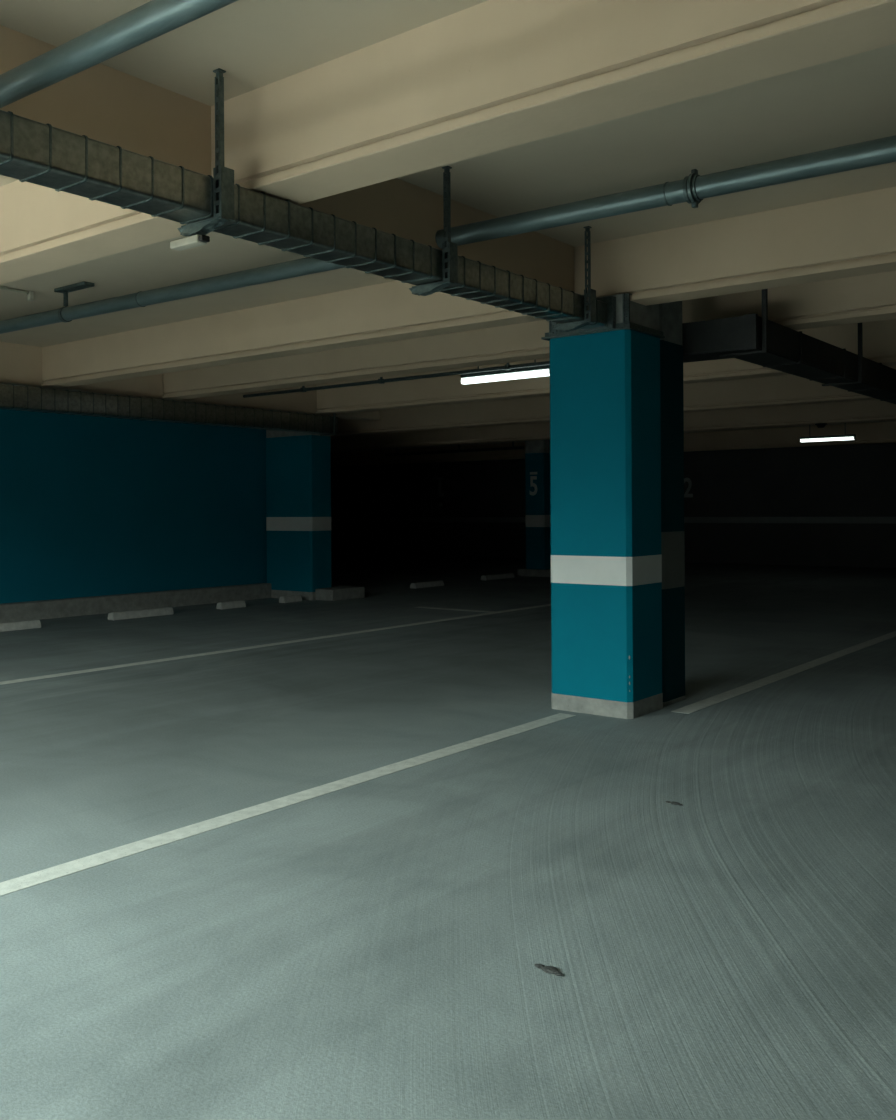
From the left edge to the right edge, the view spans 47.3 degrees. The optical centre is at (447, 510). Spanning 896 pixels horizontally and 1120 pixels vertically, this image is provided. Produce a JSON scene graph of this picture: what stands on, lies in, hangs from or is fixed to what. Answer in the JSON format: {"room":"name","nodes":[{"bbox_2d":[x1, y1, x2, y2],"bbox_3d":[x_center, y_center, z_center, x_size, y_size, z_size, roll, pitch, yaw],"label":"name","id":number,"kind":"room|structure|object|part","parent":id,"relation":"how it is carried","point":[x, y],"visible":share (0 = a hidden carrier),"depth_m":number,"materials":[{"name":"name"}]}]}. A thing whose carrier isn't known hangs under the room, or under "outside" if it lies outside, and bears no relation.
{"room":"underground parking garage","nodes":[
{"label":"underground parking garage","id":0,"kind":"room"},
{"bbox_2d":[0,409,266,603],"bbox_3d":[-7.193,-0.186,13.068,0.200,3.460,14.000,0,0,38],"label":"wall","id":1,"kind":"structure","parent":0,"point":[90,506],"depth_m":15.75,"materials":[{"name":"teal paint"}]},
{"bbox_2d":[0,384,337,433],"bbox_3d":[-4.308,-1.298,12.592,0.259,0.269,8.200,0,0,38],"label":"cable tray","id":2,"kind":"object","parent":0,"point":[12,397],"visible":1,"depth_m":13.10,"materials":[{"name":"grey metal"}]},
{"bbox_2d":[0,552,895,1119],"bbox_3d":[-2.854,1.618,18.633,33.000,0.200,28.500,0,0,38],"label":"floor","id":3,"kind":"structure","parent":0,"point":[368,950],"depth_m":4.32,"materials":[{"name":"grey concrete"}]},
{"bbox_2d":[0,620,40,631],"bbox_3d":[-5.677,1.485,13.050,0.148,0.100,0.980,0,0,38],"label":"wheel stop","id":4,"kind":"object","parent":3,"relation":"on","point":[30,624],"visible":1,"depth_m":13.17,"materials":[{"name":"concrete"}]},
{"bbox_2d":[0,583,270,622],"bbox_3d":[-7.242,1.445,12.683,0.220,0.300,13.320,0,0,38],"label":"kerb","id":5,"kind":"object","parent":3,"relation":"on","point":[68,607],"visible":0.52,"depth_m":15.54,"materials":[{"name":"concrete"}]},
{"bbox_2d":[108,607,173,619],"bbox_3d":[-4.400,1.477,14.691,0.148,0.100,1.020,0,0,38],"label":"wheel stop","id":6,"kind":"object","parent":3,"relation":"on","point":[168,610],"visible":1,"depth_m":14.61,"materials":[{"name":"concrete"}]},
{"bbox_2d":[216,600,245,608],"bbox_3d":[-3.387,1.471,15.994,0.148,0.100,0.480,0,0,38],"label":"wheel stop","id":7,"kind":"object","parent":3,"relation":"on","point":[231,604],"visible":1,"depth_m":15.92,"materials":[{"name":"concrete"}]},
{"bbox_2d":[0,604,550,684],"bbox_3d":[-2.537,1.514,10.848,0.140,0.002,16.000,0,0,38],"label":"parking line","id":8,"kind":"object","parent":3,"relation":"on","point":[349,633],"visible":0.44,"depth_m":11.15,"materials":[{"name":"paint"}]},
{"bbox_2d":[0,713,575,895],"bbox_3d":[-1.411,1.508,4.563,0.135,0.002,7.460,0,0,38],"label":"parking line","id":9,"kind":"object","parent":3,"relation":"on","point":[9,886],"visible":1,"depth_m":5.05,"materials":[{"name":"paint"}]},
{"bbox_2d":[279,595,301,602],"bbox_3d":[-2.614,1.466,16.989,0.148,0.100,0.400,0,0,38],"label":"wheel stop","id":10,"kind":"object","parent":3,"relation":"on","point":[295,598],"visible":1,"depth_m":16.90,"materials":[{"name":"concrete"}]},
{"bbox_2d":[266,430,364,600],"bbox_3d":[-2.336,-0.216,17.840,1.550,3.460,0.903,0,0,38],"label":"pillar","id":11,"kind":"structure","parent":3,"relation":"on","point":[298,464],"depth_m":17.52,"materials":[{"name":"paint"}]},
{"bbox_2d":[410,581,443,588],"bbox_3d":[-0.408,1.452,20.150,0.148,0.100,0.900,0,0,38],"label":"wheel stop","id":12,"kind":"object","parent":3,"relation":"on","point":[430,583],"visible":1,"depth_m":20.05,"materials":[{"name":"concrete"}]},
{"bbox_2d":[418,606,493,611],"bbox_3d":[0.091,1.498,15.531,1.460,0.002,0.140,0,0,38],"label":"parking line","id":13,"kind":"object","parent":3,"relation":"on","point":[419,606],"visible":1,"depth_m":15.50,"materials":[{"name":"paint"}]},
{"bbox_2d":[481,573,514,579],"bbox_3d":[1.092,1.443,22.404,0.148,0.100,1.100,0,0,38],"label":"wheel stop","id":14,"kind":"object","parent":3,"relation":"on","point":[505,575],"visible":1,"depth_m":22.32,"materials":[{"name":"concrete"}]},
{"bbox_2d":[517,439,550,576],"bbox_3d":[2.169,-0.243,23.396,0.900,3.460,0.800,0,0,38],"label":"pillar","id":15,"kind":"structure","parent":3,"relation":"on","point":[537,452],"depth_m":23.16,"materials":[{"name":"paint"}]},
{"bbox_2d":[534,964,562,975],"bbox_3d":[0.328,1.492,3.334,0.118,0.011,0.050,0,0,38],"label":"scrap","id":16,"kind":"object","parent":3,"relation":"on","point":[547,969],"visible":1,"depth_m":3.32,"materials":[{"name":"grey"}]},
{"bbox_2d":[541,293,664,718],"bbox_3d":[1.178,-0.032,7.725,0.745,3.050,0.563,0,0,38],"label":"pillar","id":17,"kind":"structure","parent":3,"relation":"on","point":[606,556],"depth_m":7.50,"materials":[{"name":"paint"}]},
{"bbox_2d":[659,301,685,705],"bbox_3d":[1.495,-0.239,8.148,0.664,3.460,0.426,0,0,38],"label":"pillar","id":18,"kind":"structure","parent":3,"relation":"on","point":[670,314],"depth_m":7.92,"materials":[{"name":"concrete"}]},
{"bbox_2d":[666,801,682,805],"bbox_3d":[1.152,1.488,5.212,0.105,0.010,0.042,0,0,38],"label":"scrap","id":19,"kind":"object","parent":3,"relation":"on","point":[673,802],"visible":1,"depth_m":5.20,"materials":[{"name":"grey"}]},
{"bbox_2d":[671,631,895,713],"bbox_3d":[4.165,1.473,10.703,0.140,0.002,8.000,0,0,38],"label":"parking line","id":20,"kind":"object","parent":3,"relation":"on","point":[688,709],"visible":1,"depth_m":9.08,"materials":[{"name":"paint"}]},
{"bbox_2d":[0,0,895,452],"bbox_3d":[-2.877,-2.067,18.633,33.000,0.250,28.500,0,0,38],"label":"ceiling","id":21,"kind":"structure","parent":0,"point":[849,100],"depth_m":5.51,"materials":[{"name":"paint"}]},
{"bbox_2d":[0,286,33,300],"bbox_3d":[-4.088,-1.892,8.523,0.050,0.084,1.350,0,0,38],"label":"conduit","id":22,"kind":"object","parent":21,"relation":"attached to","point":[30,294],"visible":1,"depth_m":8.98,"materials":[{"name":"beige plastic"}]},
{"bbox_2d":[54,281,93,322],"bbox_3d":[-3.225,-1.790,8.834,0.460,0.298,0.132,0,0,38],"label":"clamp","id":23,"kind":"object","parent":21,"relation":"attached to","point":[65,290],"visible":0.85,"depth_m":8.86,"materials":[{"name":"grey metal"}]},
{"bbox_3d":[-3.328,-1.845,8.914,0.028,0.130,0.028,0,0,38],"label":"rod","id":24,"kind":"part","parent":23,"relation":"part of","materials":[{"name":"grey metal"}]},
{"bbox_3d":[-3.226,-1.925,8.834,0.460,0.030,0.100,0,0,38],"label":"ceiling rail","id":25,"kind":"part","parent":23,"relation":"part of","materials":[{"name":"grey metal"}]},
{"bbox_2d":[0,342,379,420],"bbox_3d":[-5.448,-1.696,11.513,0.320,0.460,13.700,0,0,38],"label":"ceiling beam","id":26,"kind":"structure","parent":21,"relation":"attached to","point":[20,365],"depth_m":13.23,"materials":[{"name":"beige paint"}]},
{"bbox_2d":[178,68,233,235],"bbox_3d":[-1.099,-1.598,4.623,0.299,0.710,0.086,0,0,38],"label":"hanger","id":27,"kind":"object","parent":21,"relation":"hanging from","point":[223,177],"visible":0.95,"depth_m":4.54,"materials":[{"name":"grey metal"}]},
{"bbox_2d":[170,234,209,250],"bbox_3d":[-1.177,-1.225,4.675,0.223,0.036,0.060,0,0,38],"label":"security camera","id":28,"kind":"object","parent":27,"relation":"attached to","point":[197,240],"visible":1,"depth_m":4.64,"materials":[{"name":"beige plastic"}]},
{"bbox_3d":[-1.015,-1.936,4.545,0.044,0.034,0.040,0,0,38],"label":"ceiling plate","id":29,"kind":"part","parent":27,"relation":"part of","materials":[{"name":"grey metal"}]},
{"bbox_2d":[0,25,573,290],"bbox_3d":[-1.547,-1.720,4.679,0.310,0.460,7.700,0,0,38],"label":"ceiling beam","id":30,"kind":"structure","parent":21,"relation":"attached to","point":[100,102],"depth_m":4.83,"materials":[{"name":"beige paint"}]},
{"bbox_2d":[320,413,335,435],"bbox_3d":[-1.834,-1.552,15.734,0.330,0.792,0.080,0,0,38],"label":"hanger","id":31,"kind":"object","parent":21,"relation":"hanging from","point":[334,414],"visible":0.45,"depth_m":15.65,"materials":[{"name":"grey metal"}]},
{"bbox_2d":[243,361,549,397],"bbox_3d":[-0.450,-1.783,12.630,6.200,0.348,0.060,0,0,38],"label":"conduit","id":32,"kind":"object","parent":21,"relation":"attached to","point":[507,366],"visible":0.62,"depth_m":12.68,"materials":[{"name":"grey metal"}]},
{"bbox_2d":[409,166,457,295],"bbox_3d":[-0.090,-1.604,5.920,0.299,0.710,0.086,0,0,38],"label":"hanger","id":33,"kind":"object","parent":21,"relation":"hanging from","point":[449,249],"visible":1,"depth_m":5.84,"materials":[{"name":"grey metal"}]},
{"bbox_3d":[-0.006,-1.942,5.842,0.044,0.034,0.040,0,0,38],"label":"ceiling plate","id":34,"kind":"part","parent":33,"relation":"part of","materials":[{"name":"grey metal"}]},
{"bbox_2d":[0,0,895,284],"bbox_3d":[-2.295,-1.715,6.022,16.200,0.462,0.310,0,0,38],"label":"ceiling beam","id":35,"kind":"structure","parent":21,"relation":"attached to","point":[489,76],"depth_m":4.03,"materials":[{"name":"beige paint"}]},
{"bbox_2d":[42,187,895,387],"bbox_3d":[0.724,-1.734,7.948,13.800,0.462,0.250,0,0,38],"label":"ceiling beam","id":36,"kind":"structure","parent":21,"relation":"attached to","point":[853,235],"depth_m":7.61,"materials":[{"name":"beige paint"}]},
{"bbox_2d":[460,360,549,383],"bbox_3d":[0.674,-1.740,11.883,1.260,0.448,0.104,0,0,38],"label":"tube light","id":37,"kind":"object","parent":21,"relation":"hanging from","point":[544,370],"visible":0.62,"depth_m":11.84,"materials":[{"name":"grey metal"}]},
{"bbox_2d":[461,369,549,383],"bbox_3d":[0.675,-1.551,11.883,1.240,0.069,0.100,0,0,38],"label":"diffuser","id":38,"kind":"object","parent":37,"relation":"attached to","point":[499,375],"depth_m":11.86,"materials":[{"name":"white plastic"}]},
{"bbox_2d":[162,271,895,399],"bbox_3d":[1.783,-1.740,9.310,13.800,0.462,0.280,0,0,38],"label":"ceiling beam","id":39,"kind":"structure","parent":21,"relation":"attached to","point":[870,297],"depth_m":10.31,"materials":[{"name":"beige paint"}]},
{"bbox_2d":[554,226,595,331],"bbox_3d":[0.883,-1.610,7.171,0.299,0.710,0.086,0,0,38],"label":"hanger","id":40,"kind":"object","parent":21,"relation":"hanging from","point":[591,293],"visible":1,"depth_m":7.09,"materials":[{"name":"grey metal"}]},
{"bbox_2d":[0,110,615,332],"bbox_3d":[-1.199,-1.408,4.517,0.298,0.230,7.470,0,0,38],"label":"cable tray","id":41,"kind":"object","parent":40,"relation":"hanging from","point":[31,151],"visible":0.95,"depth_m":4.79,"materials":[{"name":"grey metal"}]},
{"bbox_2d":[316,319,895,414],"bbox_3d":[3.514,-1.751,11.536,13.800,0.462,0.280,0,0,38],"label":"ceiling beam","id":42,"kind":"structure","parent":21,"relation":"attached to","point":[879,337],"depth_m":13.59,"materials":[{"name":"beige paint"}]},
{"bbox_2d":[330,366,895,436],"bbox_3d":[-1.831,-1.718,19.975,32.600,0.462,0.300,0,0,38],"label":"ceiling beam","id":43,"kind":"structure","parent":21,"relation":"attached to","point":[783,390],"depth_m":17.13,"materials":[{"name":"beige paint"}]},
{"bbox_2d":[331,399,895,451],"bbox_3d":[0.441,-1.732,22.896,32.600,0.462,0.300,0,0,38],"label":"ceiling beam","id":44,"kind":"structure","parent":21,"relation":"attached to","point":[863,410],"depth_m":19.32,"materials":[{"name":"beige paint"}]},
{"bbox_2d":[815,423,826,427],"bbox_3d":[6.599,-1.503,18.107,0.200,0.070,0.200,0,0,38],"label":"smoke detector","id":45,"kind":"object","parent":44,"relation":"attached to","point":[819,425],"visible":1,"depth_m":18.05,"materials":[{"name":"black plastic"}]},
{"bbox_2d":[331,422,895,466],"bbox_3d":[4.370,-1.756,27.948,32.600,0.462,0.300,0,0,38],"label":"ceiling beam","id":46,"kind":"structure","parent":21,"relation":"attached to","point":[881,432],"depth_m":25.87,"materials":[{"name":"beige paint"}]},
{"bbox_2d":[719,289,767,357],"bbox_3d":[2.306,-1.594,7.979,0.390,0.760,0.060,0,0,38],"label":"hanger","id":47,"kind":"object","parent":21,"relation":"hanging from","point":[764,291],"visible":0.54,"depth_m":7.87,"materials":[{"name":"grey metal"}]},
{"bbox_2d":[682,313,895,403],"bbox_3d":[5.133,-1.384,12.212,1.023,0.270,10.408,0,0,38],"label":"air duct","id":48,"kind":"object","parent":47,"relation":"hanging from","point":[790,351],"visible":0.69,"depth_m":8.49,"materials":[{"name":"grey metal"}]},
{"bbox_2d":[800,425,855,441],"bbox_3d":[7.649,-1.706,20.647,1.080,0.602,0.104,0,0,38],"label":"tube light","id":49,"kind":"object","parent":21,"relation":"hanging from","point":[852,436],"visible":0.93,"depth_m":20.59,"materials":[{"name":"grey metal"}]},
{"bbox_2d":[800,437,853,441],"bbox_3d":[7.650,-1.434,20.647,1.060,0.057,0.100,0,0,38],"label":"diffuser","id":50,"kind":"object","parent":49,"relation":"attached to","point":[802,439],"depth_m":20.65,"materials":[{"name":"white plastic"}]},
{"bbox_2d":[822,323,862,385],"bbox_3d":[3.829,-1.603,9.936,0.390,0.760,0.060,0,0,38],"label":"hanger","id":51,"kind":"object","parent":21,"relation":"hanging from","point":[860,339],"visible":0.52,"depth_m":9.83,"materials":[{"name":"grey metal"}]},
{"bbox_2d":[331,443,895,567],"bbox_3d":[5.822,-0.266,29.802,32.600,3.460,0.200,0,0,38],"label":"wall","id":52,"kind":"structure","parent":0,"point":[855,480],"depth_m":28.36,"materials":[{"name":"grey paint"}]},
{"bbox_2d":[433,477,443,506],"bbox_3d":[-0.316,-0.621,34.440,0.460,1.015,0.009,0,0,38],"label":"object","id":53,"kind":"structure","parent":52,"relation":"attached to","point":[440,494],"depth_m":34.41,"materials":[{"name":"paint"}]},
{"bbox_2d":[684,478,692,497],"bbox_3d":[6.772,-0.652,28.927,0.300,0.560,0.008,0,0,38],"label":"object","id":54,"kind":"structure","parent":52,"relation":"attached to","point":[688,480],"depth_m":28.91,"materials":[{"name":"paint"}]},
{"bbox_3d":[10.080,-0.292,8.565,0.200,3.460,28.100,0,0,38],"label":"wall","id":55,"kind":"structure","parent":0,"visible":0},
{"bbox_2d":[0,0,237,107],"bbox_3d":[0.754,-1.628,2.066,6.531,0.170,0.104,0,0,38],"label":"pipe","id":56,"kind":"object","parent":55,"relation":"attached to","point":[152,19],"visible":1,"depth_m":3.54,"materials":[{"name":"metal"}]},
{"bbox_2d":[0,135,895,333],"bbox_3d":[-0.327,-1.687,6.581,13.781,0.262,0.156,0,0,38],"label":"pipe","id":57,"kind":"object","parent":55,"relation":"attached to","point":[693,188],"visible":0.97,"depth_m":5.70,"materials":[{"name":"metal"}]}
]}

